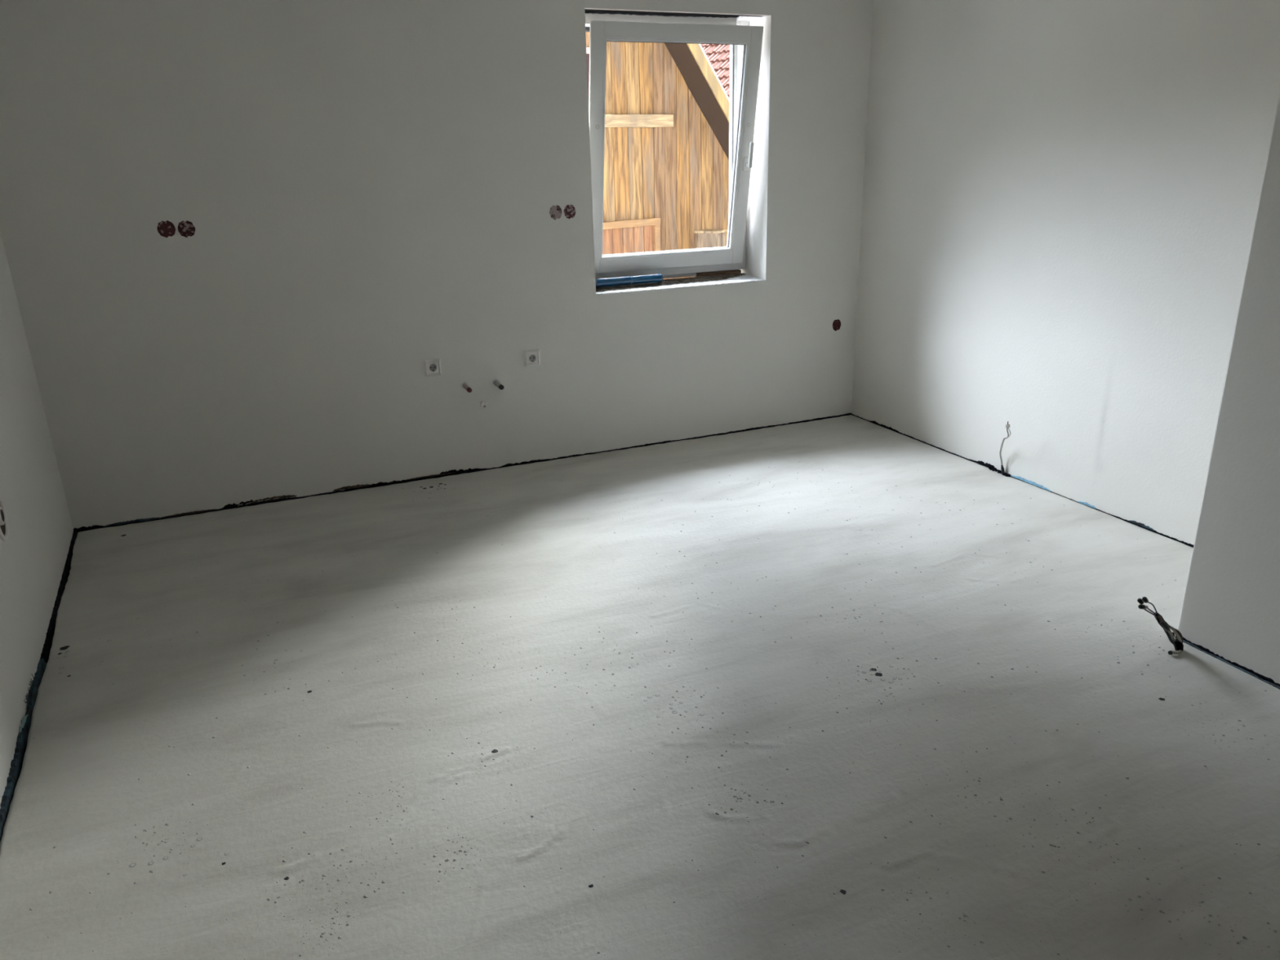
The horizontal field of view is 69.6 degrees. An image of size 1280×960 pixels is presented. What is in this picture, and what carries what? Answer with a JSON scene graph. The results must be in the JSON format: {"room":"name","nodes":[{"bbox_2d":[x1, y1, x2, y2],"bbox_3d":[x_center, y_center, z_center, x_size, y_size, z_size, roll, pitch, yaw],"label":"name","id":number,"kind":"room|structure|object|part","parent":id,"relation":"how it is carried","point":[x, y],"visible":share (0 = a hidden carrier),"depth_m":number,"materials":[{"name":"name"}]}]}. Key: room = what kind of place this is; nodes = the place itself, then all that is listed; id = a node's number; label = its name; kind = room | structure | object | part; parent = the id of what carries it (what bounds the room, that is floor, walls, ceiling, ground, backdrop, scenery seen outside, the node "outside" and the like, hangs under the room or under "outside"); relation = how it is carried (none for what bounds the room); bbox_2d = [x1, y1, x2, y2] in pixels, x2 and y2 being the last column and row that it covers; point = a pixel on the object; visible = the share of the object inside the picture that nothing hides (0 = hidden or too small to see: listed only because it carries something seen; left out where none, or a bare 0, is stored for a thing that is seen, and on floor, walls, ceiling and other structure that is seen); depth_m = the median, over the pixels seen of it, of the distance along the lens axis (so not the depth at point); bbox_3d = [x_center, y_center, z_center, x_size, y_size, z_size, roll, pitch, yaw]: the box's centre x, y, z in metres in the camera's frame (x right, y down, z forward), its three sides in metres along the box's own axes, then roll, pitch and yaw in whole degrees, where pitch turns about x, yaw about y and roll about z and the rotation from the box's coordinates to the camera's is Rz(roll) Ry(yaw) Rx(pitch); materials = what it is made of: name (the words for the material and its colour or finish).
{"room":"construction site","nodes":[
{"label":"construction site","id":0,"kind":"room"},
{"bbox_2d":[0,231,73,808],"bbox_3d":[-1.315,-0.045,0.907,0.587,3.250,6.600,-9,21,-22],"label":"wall","id":1,"kind":"structure","parent":0,"point":[33,555],"depth_m":3.32,"materials":[{"name":"white paint"}]},
{"bbox_2d":[0,499,8,541],"bbox_3d":[-2.012,0.122,2.906,0.014,0.142,0.142,-10,21,-24],"label":"wall box","id":2,"kind":"object","parent":1,"relation":"attached to","point":[4,528],"visible":1,"depth_m":2.92,"materials":[{"name":"white plastic"}]},
{"bbox_2d":[0,657,46,842],"bbox_3d":[-1.752,0.776,2.596,0.015,0.097,1.201,-10,21,-24],"label":"strip","id":3,"kind":"object","parent":1,"relation":"attached to","point":[16,763],"depth_m":2.63,"materials":[{"name":"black plastic"}]},
{"bbox_2d":[40,530,77,663],"bbox_3d":[-2.297,0.437,3.670,0.017,0.055,1.301,-10,21,-24],"label":"strip","id":4,"kind":"object","parent":1,"relation":"attached to","point":[45,654],"depth_m":3.51,"materials":[{"name":"black"}]},
{"bbox_2d":[0,0,873,528],"bbox_3d":[-0.730,-1.388,4.708,4.970,3.250,0.330,-9,21,-22],"label":"wall","id":5,"kind":"structure","parent":0,"point":[368,189],"depth_m":4.36,"materials":[{"name":"white paint"}]},
{"bbox_2d":[156,220,175,237],"bbox_3d":[-2.060,-1.091,4.008,0.073,0.073,0.002,-9,21,-22],"label":"junction box cover","id":6,"kind":"object","parent":5,"relation":"attached to","point":[166,228],"visible":1,"depth_m":4.01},
{"bbox_2d":[177,220,195,237],"bbox_3d":[-1.988,-1.099,4.039,0.070,0.073,0.002,-9,21,-22],"label":"junction box cover","id":7,"kind":"object","parent":5,"relation":"attached to","point":[187,228],"visible":1,"depth_m":4.04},
{"bbox_2d":[423,358,441,376],"bbox_3d":[-1.044,-0.567,4.644,0.085,0.085,0.014,-9,21,-22],"label":"wall socket","id":8,"kind":"object","parent":5,"relation":"attached to","point":[432,366],"visible":1,"depth_m":4.64,"materials":[{"name":"white plastic"}]},
{"bbox_2d":[73,413,851,533],"bbox_3d":[-0.629,-0.079,5.000,4.270,0.072,0.011,-9,21,-22],"label":"strip","id":9,"kind":"object","parent":5,"relation":"attached to","point":[275,499],"depth_m":4.70,"materials":[{"name":"black"}]},
{"bbox_2d":[461,381,471,392],"bbox_3d":[-0.890,-0.477,4.720,0.040,0.044,0.100,-9,21,-22],"label":"pipe","id":10,"kind":"object","parent":5,"relation":"attached to","point":[464,385],"visible":1,"depth_m":4.71,"materials":[{"name":"beige plastic"}]},
{"bbox_2d":[480,400,487,407],"bbox_3d":[-0.818,-0.398,4.804,0.036,0.036,0.035,-9,21,-22],"label":"plug","id":11,"kind":"object","parent":5,"relation":"attached to","point":[482,403],"visible":1,"depth_m":4.79,"materials":[{"name":"white plastic"}]},
{"bbox_2d":[492,378,503,390],"bbox_3d":[-0.738,-0.498,4.781,0.042,0.044,0.102,-9,21,-22],"label":"pipe","id":12,"kind":"object","parent":5,"relation":"attached to","point":[495,382],"visible":1,"depth_m":4.77,"materials":[{"name":"grey plastic"}]},
{"bbox_2d":[524,349,540,366],"bbox_3d":[-0.566,-0.640,4.839,0.085,0.085,0.014,-9,21,-22],"label":"wall socket","id":13,"kind":"object","parent":5,"relation":"attached to","point":[531,357],"visible":1,"depth_m":4.84,"materials":[{"name":"white plastic"}]},
{"bbox_2d":[549,204,561,219],"bbox_3d":[-0.427,-1.355,4.667,0.068,0.072,0.002,-9,21,-22],"label":"junction box cover","id":14,"kind":"object","parent":5,"relation":"attached to","point":[555,211],"visible":1,"depth_m":4.67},
{"bbox_2d":[563,204,576,218],"bbox_3d":[-0.357,-1.367,4.694,0.066,0.072,0.002,-9,21,-22],"label":"junction box cover","id":15,"kind":"object","parent":5,"relation":"attached to","point":[569,211],"visible":1,"depth_m":4.69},
{"bbox_2d":[584,13,765,295],"bbox_3d":[0.127,-1.811,5.052,1.038,1.448,0.505,-9,21,-22],"label":"window","id":16,"kind":"structure","parent":5,"relation":"in","point":[744,41],"depth_m":4.99,"materials":[{"name":"white paint"}]},
{"bbox_2d":[595,273,662,287],"bbox_3d":[-0.062,-1.095,5.057,0.400,0.049,0.049,-10,21,-23],"label":"tube","id":17,"kind":"object","parent":16,"relation":"on","point":[628,280],"visible":0.86,"depth_m":5.04,"materials":[{"name":"blue plastic"}]},
{"bbox_3d":[0.111,-1.819,5.089,1.036,1.339,0.033,-9,21,-22],"label":"frame","id":18,"kind":"part","parent":16,"relation":"part of","materials":[{"name":"white plastic"}]},
{"bbox_3d":[0.603,-1.794,5.075,0.021,0.137,0.048,-9,30,-22],"label":"handle","id":19,"kind":"part","parent":16,"relation":"part of","materials":[{"name":"white plastic"}]},
{"bbox_2d":[832,319,840,330],"bbox_3d":[1.185,-0.932,5.547,0.060,0.072,0.002,-9,21,-22],"label":"junction box cover","id":20,"kind":"object","parent":5,"relation":"attached to","point":[837,323],"visible":1,"depth_m":5.55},
{"bbox_2d":[0,414,1279,959],"bbox_3d":[0.678,1.014,2.194,4.870,0.306,7.230,-9,21,-22],"label":"floor","id":21,"kind":"structure","parent":0,"point":[845,687],"depth_m":2.64,"materials":[{"name":"grey concrete"}]},
{"bbox_2d":[1137,596,1183,654],"bbox_3d":[1.649,0.465,2.910,0.246,0.248,0.039,-9,21,-22],"label":"cable bundle","id":22,"kind":"object","parent":21,"relation":"on","point":[1178,642],"visible":1,"depth_m":2.93,"materials":[{"name":"black plastic"}]},
{"bbox_2d":[851,0,1279,544],"bbox_3d":[2.002,-1.266,4.159,0.300,3.250,2.868,-9,21,-22],"label":"wall","id":23,"kind":"structure","parent":0,"point":[1061,197],"depth_m":4.10,"materials":[{"name":"white paint"}]},
{"bbox_2d":[988,421,1011,476],"bbox_3d":[1.818,-0.164,4.580,0.084,0.327,0.230,1,19,6],"label":"cable","id":24,"kind":"object","parent":23,"relation":"attached to","point":[1007,425],"visible":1,"depth_m":4.62,"materials":[{"name":"grey plastic"}]},
{"bbox_2d":[850,413,1194,547],"bbox_3d":[1.882,0.010,4.569,0.007,0.068,2.810,-9,21,-22],"label":"strip","id":25,"kind":"object","parent":23,"relation":"attached to","point":[981,463],"depth_m":4.48,"materials":[{"name":"black"}]},
{"bbox_2d":[1177,92,1279,684],"bbox_3d":[2.975,-0.250,1.180,1.020,3.250,3.782,-9,21,-22],"label":"wall","id":26,"kind":"structure","parent":0,"point":[1231,606],"depth_m":2.76,"materials":[{"name":"white paint"}]},
{"bbox_2d":[1170,631,1279,689],"bbox_3d":[2.085,0.767,2.389,0.031,0.065,1.595,-9,21,-22],"label":"trim","id":27,"kind":"structure","parent":26,"relation":"attached to","point":[1268,680],"depth_m":2.88,"materials":[{"name":"black"}]},
{"label":"outside","id":28,"kind":"structure","parent":0,"visible":0},
{"bbox_3d":[-5.690,-6.926,29.339,65.000,0.300,49.650,-9,21,-22],"label":"ground","id":29,"kind":"structure","parent":28,"visible":0},
{"bbox_2d":[585,31,733,279],"bbox_3d":[-1.852,-4.207,11.446,7.369,6.182,5.412,-13,22,-30],"label":"barn","id":30,"kind":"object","parent":29,"relation":"on","point":[667,108],"visible":0.19,"depth_m":10.11,"materials":[{"name":"brown wood"}]},
{"bbox_3d":[-0.769,-4.031,9.341,0.685,0.546,0.020,-13,22,-30],"label":"door panel","id":31,"kind":"part","parent":30,"relation":"part of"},
{"bbox_3d":[-0.243,-2.792,10.069,1.095,0.091,0.053,-13,22,-30],"label":"hatch frame","id":32,"kind":"part","parent":30,"relation":"part of","materials":[{"name":"brown wood"}]},
{"bbox_3d":[0.204,-2.235,10.559,0.066,1.450,0.043,-13,22,-30],"label":"hatch frame","id":33,"kind":"part","parent":30,"relation":"part of","materials":[{"name":"brown wood"}]},
{"bbox_2d":[693,229,728,275],"bbox_3d":[0.831,-1.861,10.785,0.301,2.060,0.301,13,24,35],"label":"wooden post","id":34,"kind":"object","parent":29,"relation":"on","point":[705,238],"visible":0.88,"depth_m":10.39,"materials":[{"name":"brown wood"}]},
{"bbox_2d":[700,44,729,98],"bbox_3d":[2.236,-7.950,20.792,14.001,6.888,5.429,17,26,42],"label":"house","id":35,"kind":"structure","parent":29,"relation":"on","point":[718,55],"depth_m":20.62,"materials":[{"name":"tile"}]}
]}

